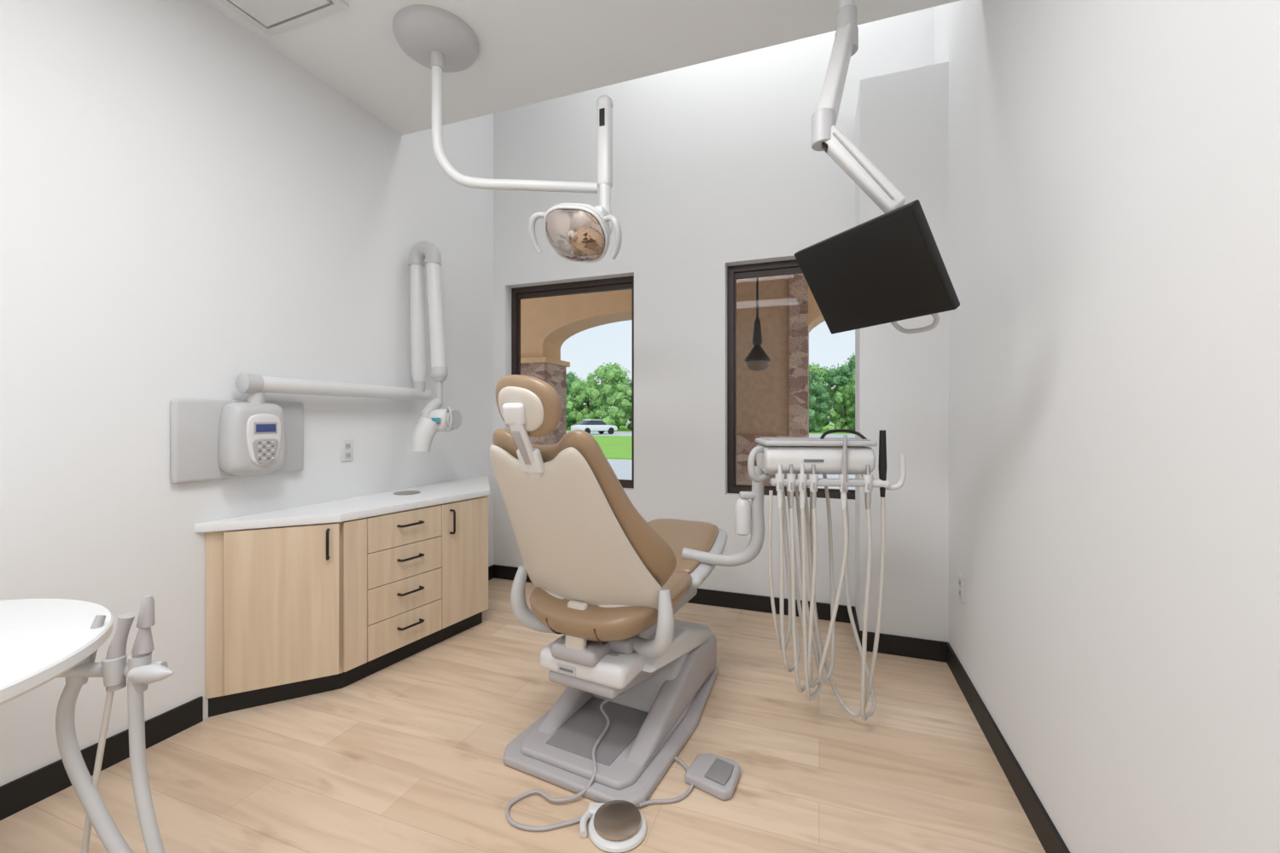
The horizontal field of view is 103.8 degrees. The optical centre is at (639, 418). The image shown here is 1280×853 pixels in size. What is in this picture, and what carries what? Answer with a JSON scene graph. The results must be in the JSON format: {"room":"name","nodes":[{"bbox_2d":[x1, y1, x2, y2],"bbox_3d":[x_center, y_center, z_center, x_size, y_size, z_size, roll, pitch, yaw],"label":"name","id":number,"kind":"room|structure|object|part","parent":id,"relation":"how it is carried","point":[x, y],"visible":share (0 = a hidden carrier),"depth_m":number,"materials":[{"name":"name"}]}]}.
{"room":"dental clinic","nodes":[
{"label":"dental clinic","id":0,"kind":"room"},
{"bbox_2d":[0,0,493,786],"bbox_3d":[-2.131,-1.000,1.690,0.150,4.600,5.150,0,0,20],"label":"wall","id":1,"kind":"structure","parent":0,"point":[187,208],"depth_m":2.07,"materials":[{"name":"paint"}]},
{"bbox_2d":[0,564,494,820],"bbox_3d":[-2.054,1.248,1.663,0.012,0.105,5.150,0,0,20],"label":"baseboard","id":2,"kind":"structure","parent":1,"relation":"attached to","point":[22,793],"depth_m":1.83,"materials":[{"name":"black rubber"}]},
{"bbox_2d":[170,240,461,483],"bbox_3d":[-1.488,-0.426,2.607,0.441,1.392,1.350,0,0,20],"label":"dental x-ray machine","id":3,"kind":"object","parent":1,"relation":"attached to","point":[212,439],"visible":1,"depth_m":2.34,"materials":[{"name":"grey plastic"}]},
{"bbox_3d":[-1.813,0.095,2.298,0.036,0.350,0.550,0,0,20],"label":"wall plate","id":4,"kind":"part","parent":3,"relation":"part of","materials":[{"name":"grey plastic"}]},
{"bbox_3d":[-1.692,0.098,2.261,0.016,0.235,0.151,0,0,20],"label":"keypad panel","id":5,"kind":"part","parent":3,"relation":"part of","materials":[{"name":"white plastic"}]},
{"bbox_3d":[-1.575,-0.152,2.755,0.076,0.081,1.131,0,0,19],"label":"horizontal arm","id":6,"kind":"part","parent":3,"relation":"part of","materials":[{"name":"white plastic"}]},
{"bbox_3d":[-1.420,-0.630,3.219,0.100,0.800,0.112,0,0,20],"label":"scissor arm","id":7,"kind":"part","parent":3,"relation":"part of","materials":[{"name":"white plastic"}]},
{"bbox_3d":[-1.277,-0.630,3.146,0.143,0.740,0.098,0,0,20],"label":"scissor arm","id":8,"kind":"part","parent":3,"relation":"part of","materials":[{"name":"white plastic"}]},
{"bbox_3d":[-1.254,-0.165,3.134,0.040,0.170,0.040,0,0,20],"label":"yoke post","id":9,"kind":"part","parent":3,"relation":"part of","materials":[{"name":"grey plastic"}]},
{"bbox_2d":[340,439,353,461],"bbox_3d":[-1.643,0.182,2.817,0.012,0.120,0.075,0,0,20],"label":"wall outlet","id":10,"kind":"object","parent":1,"relation":"attached to","point":[346,446],"visible":1,"depth_m":2.81,"materials":[{"name":"white plastic"}]},
{"bbox_2d":[344,443,350,448],"bbox_3d":[-1.640,0.157,2.815,0.004,0.030,0.034,0,0,20],"label":"socket","id":11,"kind":"object","parent":10,"relation":"attached to","point":[346,445],"depth_m":2.81,"materials":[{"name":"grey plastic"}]},
{"bbox_2d":[344,452,350,458],"bbox_3d":[-1.640,0.207,2.815,0.004,0.030,0.034,0,0,20],"label":"socket","id":12,"kind":"object","parent":10,"relation":"attached to","point":[347,455],"depth_m":2.81,"materials":[{"name":"grey plastic"}]},
{"bbox_2d":[0,578,1045,852],"bbox_3d":[-0.577,1.350,1.135,3.550,0.100,5.550,0,0,20],"label":"floor","id":13,"kind":"structure","parent":0,"point":[405,757],"depth_m":1.85,"materials":[{"name":"brown wood"}]},
{"bbox_2d":[0,599,113,705],"bbox_3d":[-1.678,0.905,0.950,0.940,0.790,0.940,0,0,20],"label":"round side table","id":14,"kind":"object","parent":13,"relation":"on","point":[42,641],"visible":0.95,"depth_m":1.16,"materials":[{"name":"white plastic"}]},
{"bbox_2d":[55,594,174,852],"bbox_3d":[-1.170,0.861,1.130,0.385,0.873,0.206,0,0,26],"label":"dental suction handpieces","id":15,"kind":"object","parent":13,"relation":"on","point":[139,670],"visible":0.94,"depth_m":1.17,"materials":[{"name":"grey plastic"}]},
{"bbox_2d":[101,653,127,686],"bbox_3d":[-1.240,0.595,1.183,0.042,0.060,0.042,0,0,-8],"label":"cup","id":16,"kind":"object","parent":15,"relation":"on","point":[114,666],"depth_m":1.17,"materials":[{"name":"grey plastic"}]},
{"bbox_3d":[-1.270,0.589,1.178,0.249,0.065,0.059,0,0,-23],"label":"holder arm","id":17,"kind":"part","parent":15,"relation":"part of","materials":[{"name":"grey plastic"}]},
{"bbox_2d":[128,651,151,684],"bbox_3d":[-1.191,0.595,1.195,0.042,0.060,0.042,0,0,-8],"label":"cup","id":18,"kind":"object","parent":15,"relation":"on","point":[137,661],"depth_m":1.18,"materials":[{"name":"grey plastic"}]},
{"bbox_3d":[-1.144,0.600,1.177,0.092,0.044,0.044,0,0,-8],"label":"valve knob","id":19,"kind":"part","parent":15,"relation":"part of","materials":[{"name":"grey plastic"}]},
{"bbox_2d":[194,475,489,717],"bbox_3d":[-1.311,0.875,2.947,0.546,0.850,1.928,0,0,20],"label":"base cabinet","id":20,"kind":"object","parent":13,"relation":"on","point":[321,597],"visible":1,"depth_m":2.37,"materials":[{"name":"brown wood"}]},
{"bbox_3d":[-1.610,0.849,2.271,0.430,0.708,0.018,0,0,-25],"label":"door panel","id":21,"kind":"part","parent":20,"relation":"part of","materials":[{"name":"brown wood"}]},
{"bbox_3d":[-1.443,0.585,2.319,0.013,0.143,0.038,0,0,-25],"label":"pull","id":22,"kind":"part","parent":20,"relation":"part of","materials":[{"name":"black metal"}]},
{"bbox_2d":[194,475,489,532],"bbox_3d":[-1.311,0.469,2.947,0.546,0.038,1.928,0,0,20],"label":"countertop","id":23,"kind":"structure","parent":20,"relation":"on","point":[346,509],"depth_m":2.56,"materials":[{"name":"white stone"}]},
{"bbox_2d":[393,490,420,494],"bbox_3d":[-1.391,0.448,3.003,0.150,0.005,0.150,0,0,20],"label":"grommet","id":24,"kind":"object","parent":23,"relation":"on","point":[406,492],"visible":1,"depth_m":3.01,"materials":[{"name":"metal"}]},
{"bbox_3d":[-1.376,0.849,2.424,0.018,0.708,0.112,0,0,29],"label":"filler panel","id":25,"kind":"part","parent":20,"relation":"part of","materials":[{"name":"brown wood"}]},
{"bbox_3d":[-1.241,0.582,2.666,0.018,0.174,0.436,0,0,29],"label":"drawer","id":26,"kind":"part","parent":20,"relation":"part of","materials":[{"name":"brown wood"}]},
{"bbox_3d":[-1.241,0.760,2.666,0.018,0.174,0.436,0,0,29],"label":"drawer","id":27,"kind":"part","parent":20,"relation":"part of","materials":[{"name":"brown wood"}]},
{"bbox_3d":[-1.241,0.938,2.666,0.018,0.174,0.436,0,0,29],"label":"drawer","id":28,"kind":"part","parent":20,"relation":"part of","materials":[{"name":"brown wood"}]},
{"bbox_3d":[-1.241,1.116,2.666,0.018,0.174,0.436,0,0,29],"label":"drawer","id":29,"kind":"part","parent":20,"relation":"part of","materials":[{"name":"brown wood"}]},
{"bbox_3d":[-1.211,0.563,2.661,0.038,0.013,0.143,0,0,29],"label":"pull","id":30,"kind":"part","parent":20,"relation":"part of","materials":[{"name":"black metal"}]},
{"bbox_3d":[-1.211,0.919,2.661,0.038,0.013,0.143,0,0,29],"label":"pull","id":31,"kind":"part","parent":20,"relation":"part of","materials":[{"name":"black metal"}]},
{"bbox_3d":[-1.211,1.097,2.661,0.038,0.013,0.143,0,0,29],"label":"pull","id":32,"kind":"part","parent":20,"relation":"part of","materials":[{"name":"black metal"}]},
{"bbox_3d":[-1.211,0.741,2.661,0.038,0.013,0.143,0,0,29],"label":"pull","id":33,"kind":"part","parent":20,"relation":"part of","materials":[{"name":"black metal"}]},
{"bbox_3d":[-1.080,0.600,2.897,0.038,0.143,0.013,0,0,29],"label":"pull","id":34,"kind":"part","parent":20,"relation":"part of","materials":[{"name":"black metal"}]},
{"bbox_3d":[-1.048,0.849,3.013,0.018,0.708,0.348,0,0,29],"label":"door panel","id":35,"kind":"part","parent":20,"relation":"part of","materials":[{"name":"brown wood"}]},
{"bbox_2d":[489,374,727,831],"bbox_3d":[-0.042,0.582,2.190,0.794,1.430,1.491,0,0,27],"label":"dental chair","id":36,"kind":"object","parent":13,"relation":"on","point":[639,679],"visible":0.98,"depth_m":1.82,"materials":[{"name":"grey plastic"}]},
{"bbox_3d":[-0.378,-0.028,1.575,0.189,0.141,0.058,0,0,27],"label":"headrest plate","id":37,"kind":"part","parent":36,"relation":"part of","materials":[{"name":"beige plastic"}]},
{"bbox_3d":[-0.367,0.105,1.627,0.050,0.209,0.149,0,0,21],"label":"headrest stem","id":38,"kind":"part","parent":36,"relation":"part of","materials":[{"name":"white plastic"}]},
{"bbox_2d":[495,374,561,437],"bbox_3d":[-0.362,-0.038,1.600,0.262,0.199,0.107,0,0,27],"label":"cushion","id":39,"kind":"object","parent":36,"relation":"on","point":[535,410],"depth_m":1.55,"materials":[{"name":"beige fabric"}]},
{"bbox_3d":[-0.224,1.226,1.857,0.288,0.144,0.625,0,0,20],"label":"power cord","id":40,"kind":"part","parent":36,"relation":"part of","materials":[{"name":"grey plastic"}]},
{"bbox_3d":[-0.198,1.156,2.345,0.090,0.188,0.858,0,0,27],"label":"rail","id":41,"kind":"part","parent":36,"relation":"part of","materials":[{"name":"grey plastic"}]},
{"bbox_2d":[492,429,676,587],"bbox_3d":[-0.256,0.376,1.847,0.715,0.676,0.391,0,0,27],"label":"cushion","id":42,"kind":"object","parent":36,"relation":"on","point":[575,525],"depth_m":1.74,"materials":[{"name":"beige fabric"}]},
{"bbox_3d":[-0.047,1.255,2.206,0.504,0.030,0.930,0,0,27],"label":"plate","id":43,"kind":"part","parent":36,"relation":"part of","materials":[{"name":"grey plastic"}]},
{"bbox_2d":[529,570,692,641],"bbox_3d":[-0.114,0.765,2.111,0.576,0.179,0.640,0,0,27],"label":"seat cushion","id":44,"kind":"object","parent":36,"relation":"on","point":[581,618],"depth_m":1.85,"materials":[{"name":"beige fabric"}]},
{"bbox_3d":[-0.047,1.282,2.212,0.610,0.035,1.020,0,0,27],"label":"plate","id":45,"kind":"part","parent":36,"relation":"part of","materials":[{"name":"grey plastic"}]},
{"bbox_3d":[-0.041,1.034,2.212,0.250,0.286,0.735,0,0,27],"label":"lift arm","id":46,"kind":"part","parent":36,"relation":"part of","materials":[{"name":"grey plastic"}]},
{"bbox_3d":[0.159,1.156,2.165,0.090,0.188,0.858,0,0,27],"label":"rail","id":47,"kind":"part","parent":36,"relation":"part of","materials":[{"name":"grey plastic"}]},
{"bbox_3d":[0.084,1.012,2.265,0.275,0.191,0.695,0,0,27],"label":"lift arm","id":48,"kind":"part","parent":36,"relation":"part of","materials":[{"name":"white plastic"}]},
{"bbox_2d":[647,518,718,573],"bbox_3d":[0.145,0.648,2.583,0.483,0.147,0.575,0,0,27],"label":"cushion","id":49,"kind":"object","parent":36,"relation":"on","point":[679,534],"depth_m":2.56,"materials":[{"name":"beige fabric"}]},
{"bbox_2d":[681,429,906,721],"bbox_3d":[0.639,0.654,2.187,0.912,1.211,0.331,0,0,5],"label":"dental delivery unit","id":50,"kind":"object","parent":36,"relation":"attached to","point":[844,456],"visible":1,"depth_m":2.06,"materials":[{"name":"grey plastic"}]},
{"bbox_3d":[0.382,0.451,2.312,0.376,0.463,0.065,0,0,14],"label":"support arm","id":51,"kind":"part","parent":50,"relation":"part of","materials":[{"name":"grey plastic"}]},
{"bbox_2d":[734,497,750,535],"bbox_3d":[0.468,0.435,2.278,0.072,0.190,0.072,0,0,5],"label":"water bottle","id":52,"kind":"object","parent":50,"relation":"on","point":[742,507],"depth_m":2.25,"materials":[{"name":"white plastic"}]},
{"bbox_3d":[0.502,0.197,2.130,0.117,0.155,0.028,0,0,-34],"label":"handle","id":53,"kind":"part","parent":50,"relation":"part of","materials":[{"name":"grey plastic"}]},
{"bbox_3d":[0.574,0.275,2.044,0.012,0.030,0.035,0,0,5],"label":"holder lever","id":54,"kind":"part","parent":50,"relation":"part of","materials":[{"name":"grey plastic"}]},
{"bbox_3d":[0.619,0.275,2.040,0.012,0.030,0.035,0,0,5],"label":"holder lever","id":55,"kind":"part","parent":50,"relation":"part of","materials":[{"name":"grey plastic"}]},
{"bbox_3d":[0.664,0.275,2.037,0.012,0.030,0.035,0,0,5],"label":"holder lever","id":56,"kind":"part","parent":50,"relation":"part of","materials":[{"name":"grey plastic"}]},
{"bbox_3d":[0.709,0.275,2.033,0.012,0.030,0.035,0,0,5],"label":"holder lever","id":57,"kind":"part","parent":50,"relation":"part of","materials":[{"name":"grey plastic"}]},
{"bbox_2d":[755,429,877,446],"bbox_3d":[0.752,0.082,2.195,0.505,0.068,0.391,0,0,20],"label":"tray","id":58,"kind":"object","parent":50,"relation":"on","point":[763,441],"depth_m":2.07,"materials":[{"name":"grey plastic"}]},
{"bbox_3d":[0.828,0.275,2.023,0.012,0.030,0.035,0,0,5],"label":"holder lever","id":59,"kind":"part","parent":50,"relation":"part of","materials":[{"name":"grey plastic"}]},
{"bbox_3d":[0.923,0.275,2.015,0.012,0.030,0.035,0,0,5],"label":"holder lever","id":60,"kind":"part","parent":50,"relation":"part of","materials":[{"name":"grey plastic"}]},
{"bbox_3d":[1.008,0.223,2.080,0.167,0.147,0.040,0,0,33],"label":"handle","id":61,"kind":"part","parent":50,"relation":"part of","materials":[{"name":"white plastic"}]},
{"bbox_2d":[579,800,646,852],"bbox_3d":[-0.084,1.278,1.587,0.214,0.045,0.186,0,0,5],"label":"foot pedal","id":62,"kind":"object","parent":13,"relation":"on","point":[614,826],"visible":1,"depth_m":1.56,"materials":[{"name":"white plastic"}]},
{"bbox_3d":[-0.141,1.287,1.647,0.060,0.022,0.045,0,0,5],"label":"lever","id":63,"kind":"part","parent":62,"relation":"part of","materials":[{"name":"white plastic"}]},
{"bbox_2d":[684,753,740,800],"bbox_3d":[0.269,1.279,1.807,0.179,0.042,0.173,0,0,32],"label":"foot pedal","id":64,"kind":"object","parent":13,"relation":"on","point":[716,776],"visible":1,"depth_m":1.78,"materials":[{"name":"grey plastic"}]},
{"bbox_2d":[203,0,960,135],"bbox_3d":[-0.577,-2.600,1.135,3.150,1.600,5.150,0,0,20],"label":"ceiling","id":65,"kind":"structure","parent":0,"point":[531,51],"depth_m":2.40,"materials":[{"name":"paint"}]},
{"bbox_2d":[218,0,348,36],"bbox_3d":[-1.578,-1.791,2.050,0.490,0.018,0.460,0,0,20],"label":"ceiling vent","id":66,"kind":"object","parent":65,"relation":"in","point":[272,17],"depth_m":2.20,"materials":[{"name":"white metal"}]},
{"bbox_2d":[392,4,622,262],"bbox_3d":[-0.609,-1.253,2.351,1.077,1.094,0.378,0,0,3],"label":"light","id":67,"kind":"object","parent":65,"relation":"hanging from","point":[436,38],"visible":1,"depth_m":2.32,"materials":[{"name":"grey plastic"}]},
{"bbox_3d":[-0.594,-1.408,2.382,0.780,0.664,0.054,0,0,-2],"label":"drop arm","id":68,"kind":"part","parent":67,"relation":"part of","materials":[{"name":"white plastic"}]},
{"bbox_3d":[-0.462,-0.850,2.288,0.079,0.166,0.116,0,0,-42],"label":"grip handle","id":69,"kind":"part","parent":67,"relation":"part of","materials":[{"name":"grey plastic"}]},
{"bbox_3d":[-0.168,-1.300,2.400,0.066,0.400,0.066,0,0,20],"label":"spring arm","id":70,"kind":"part","parent":67,"relation":"part of","materials":[{"name":"white plastic"}]},
{"bbox_3d":[-0.168,-1.065,2.400,0.062,0.170,0.062,0,0,20],"label":"post","id":71,"kind":"part","parent":67,"relation":"part of","materials":[{"name":"white plastic"}]},
{"bbox_3d":[-0.113,-0.791,2.183,0.089,0.175,0.074,0,0,42],"label":"grip handle","id":72,"kind":"part","parent":67,"relation":"part of","materials":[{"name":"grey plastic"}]},
{"bbox_2d":[794,0,960,334],"bbox_3d":[0.770,-1.038,1.710,0.469,1.524,0.654,0,0,20],"label":"monitor","id":73,"kind":"object","parent":65,"relation":"hanging from","point":[888,267],"depth_m":1.65,"materials":[{"name":"black plastic"}]},
{"bbox_2d":[493,6,933,606],"bbox_3d":[0.323,-1.000,3.654,3.450,4.600,0.200,0,0,20],"label":"wall","id":74,"kind":"structure","parent":0,"point":[716,167],"depth_m":3.53,"materials":[{"name":"paint"}]},
{"bbox_2d":[511,275,634,488],"bbox_3d":[-0.528,-0.270,3.979,1.110,1.600,0.060,0,0,20],"label":"frame","id":75,"kind":"object","parent":74,"relation":"attached to","point":[626,279],"visible":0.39,"depth_m":3.96,"materials":[{"name":"brown metal"}]},
{"bbox_2d":[517,283,632,482],"bbox_3d":[-0.526,-0.270,3.984,1.020,1.510,0.030,0,0,20],"label":"bead","id":76,"kind":"object","parent":74,"relation":"attached to","point":[625,286],"visible":0.48,"depth_m":3.98,"materials":[{"name":"brown metal"}]},
{"bbox_2d":[494,564,946,663],"bbox_3d":[0.223,1.248,3.376,3.126,0.105,0.392,0,0,20],"label":"baseboard","id":77,"kind":"structure","parent":74,"relation":"attached to","point":[888,644],"depth_m":3.23,"materials":[{"name":"black rubber"}]},
{"bbox_2d":[727,259,855,500],"bbox_3d":[1.149,-0.270,3.381,1.110,1.600,0.060,0,0,20],"label":"frame","id":78,"kind":"object","parent":74,"relation":"attached to","point":[786,264],"visible":0.39,"depth_m":3.53,"materials":[{"name":"brown metal"}]},
{"bbox_2d":[733,267,855,492],"bbox_3d":[1.150,-0.270,3.385,1.020,1.510,0.030,0,0,20],"label":"bead","id":79,"kind":"object","parent":74,"relation":"attached to","point":[791,270],"visible":0.43,"depth_m":3.54,"materials":[{"name":"brown metal"}]},
{"bbox_2d":[855,61,948,642],"bbox_3d":[1.504,-0.300,2.925,0.435,3.200,0.380,0,0,20],"label":"wall column","id":80,"kind":"structure","parent":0,"point":[902,118],"depth_m":2.73,"materials":[{"name":"paint"}]},
{"bbox_2d":[933,0,1279,852],"bbox_3d":[0.977,-1.000,0.580,0.150,4.600,5.150,0,0,20],"label":"wall","id":81,"kind":"structure","parent":0,"point":[1114,165],"depth_m":1.15,"materials":[{"name":"paint"}]},
{"bbox_2d":[958,573,964,603],"bbox_3d":[1.548,0.820,2.420,0.012,0.120,0.075,0,0,20],"label":"wall outlet","id":82,"kind":"object","parent":81,"relation":"attached to","point":[961,579],"visible":1,"depth_m":2.41,"materials":[{"name":"white plastic"}]},
{"bbox_2d":[946,642,1070,852],"bbox_3d":[0.837,1.248,0.428,0.012,0.105,4.770,0,0,20],"label":"baseboard","id":83,"kind":"structure","parent":81,"relation":"attached to","point":[1051,841],"depth_m":1.78,"materials":[{"name":"black rubber"}]},
{"label":"outside","id":84,"kind":"structure","parent":0,"visible":0},
{"bbox_2d":[566,421,855,489],"bbox_3d":[40.967,1.700,114.730,320.000,0.200,236.350,0,0,20],"label":"parking lot","id":85,"kind":"structure","parent":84,"point":[622,468],"depth_m":17.42,"materials":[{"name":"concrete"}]},
{"bbox_2d":[570,419,617,434],"bbox_3d":[-4.421,0.865,48.848,4.439,1.470,1.800,0,0,-40],"label":"parked car","id":86,"kind":"object","parent":85,"relation":"on","point":[587,426],"visible":0.88,"depth_m":48.02,"materials":[{"name":"paint"}]},
{"bbox_2d":[520,273,825,488],"bbox_3d":[0.328,-0.600,5.378,15.000,4.400,3.050,0,0,20],"label":"exterior archway wall","id":87,"kind":"structure","parent":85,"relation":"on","point":[773,401],"depth_m":5.89,"materials":[{"name":"beige paint"}]},
{"bbox_2d":[744,277,770,371],"bbox_3d":[1.169,-1.535,4.998,0.260,2.130,0.260,0,0,20],"label":"lantern","id":88,"kind":"object","parent":87,"relation":"hanging from","point":[757,359],"visible":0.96,"depth_m":4.95,"materials":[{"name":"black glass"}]},
{"bbox_3d":[1.169,-0.515,4.998,0.240,0.090,0.240,0,0,20],"label":"lamp shade","id":89,"kind":"part","parent":88,"relation":"part of","materials":[{"name":"clear glass"}]},
{"bbox_3d":[1.169,-1.790,4.998,0.022,1.620,0.022,0,0,-3],"label":"chain","id":90,"kind":"part","parent":88,"relation":"part of","materials":[{"name":"black metal"}]},
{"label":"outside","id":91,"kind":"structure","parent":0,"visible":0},
{"bbox_2d":[566,424,853,459],"bbox_3d":[23.203,1.570,64.982,240.000,0.060,102.000,0,0,20],"label":"lawn","id":92,"kind":"structure","parent":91,"point":[613,447],"depth_m":30.69,"materials":[{"name":"green plant"}]},
{"bbox_2d":[566,371,581,428],"bbox_3d":[-11.046,-2.587,76.607,6.986,9.208,6.498,0,0,-28],"label":"tree","id":93,"kind":"object","parent":92,"relation":"on","point":[571,377],"visible":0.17,"depth_m":75.97,"materials":[{"name":"green plant"}]},
{"bbox_2d":[566,384,587,429],"bbox_3d":[-9.177,-1.289,66.698,4.820,6.352,4.483,0,0,-18],"label":"tree","id":94,"kind":"object","parent":92,"relation":"on","point":[570,422],"visible":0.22,"depth_m":66.00,"materials":[{"name":"green plant"}]},
{"bbox_2d":[566,373,607,424],"bbox_3d":[-6.587,-1.982,64.835,6.002,7.786,5.734,0,0,8],"label":"tree","id":95,"kind":"object","parent":92,"relation":"on","point":[579,386],"visible":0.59,"depth_m":63.09,"materials":[{"name":"green plant"}]},
{"bbox_2d":[584,362,631,425],"bbox_3d":[-3.518,-2.485,61.601,7.023,8.826,5.970,0,0,29],"label":"tree","id":96,"kind":"object","parent":92,"relation":"on","point":[608,375],"visible":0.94,"depth_m":60.30,"materials":[{"name":"green plant"}]},
{"bbox_2d":[605,375,630,429],"bbox_3d":[-3.157,-2.399,72.599,6.874,8.639,5.844,0,0,-8],"label":"tree","id":97,"kind":"object","parent":92,"relation":"on","point":[621,422],"visible":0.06,"depth_m":70.96,"materials":[{"name":"green plant"}]},
{"bbox_2d":[620,395,631,430],"bbox_3d":[-0.008,-1.618,63.810,5.368,7.075,4.994,0,0,-24],"label":"tree","id":98,"kind":"object","parent":92,"relation":"on","point":[629,427],"visible":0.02,"depth_m":63.70,"materials":[{"name":"green plant"}]},
{"bbox_2d":[808,370,835,432],"bbox_3d":[18.180,-1.638,54.050,5.025,7.120,5.402,0,0,34],"label":"tree","id":99,"kind":"object","parent":92,"relation":"on","point":[817,389],"visible":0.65,"depth_m":52.98,"materials":[{"name":"green plant"}]},
{"bbox_2d":[808,362,835,430],"bbox_3d":[22.180,-2.632,64.774,6.185,9.144,7.276,0,0,15],"label":"tree","id":100,"kind":"object","parent":92,"relation":"on","point":[815,368],"visible":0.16,"depth_m":63.32,"materials":[{"name":"green plant"}]},
{"bbox_2d":[824,353,855,430],"bbox_3d":[25.761,-2.919,60.755,7.539,9.937,7.013,0,0,37],"label":"tree","id":101,"kind":"object","parent":92,"relation":"on","point":[839,376],"visible":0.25,"depth_m":59.84,"materials":[{"name":"green plant"}]},
{"bbox_2d":[826,385,855,430],"bbox_3d":[22.216,-0.864,54.758,4.157,5.261,4.092,0,0,20],"label":"tree","id":102,"kind":"object","parent":92,"relation":"on","point":[836,414],"visible":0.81,"depth_m":54.05,"materials":[{"name":"green plant"}]},
{"bbox_2d":[842,371,855,424],"bbox_3d":[24.740,-2.306,52.473,6.716,8.440,5.709,0,0,17],"label":"tree","id":103,"kind":"object","parent":92,"relation":"on","point":[848,389],"visible":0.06,"depth_m":53.09,"materials":[{"name":"green plant"}]}
]}

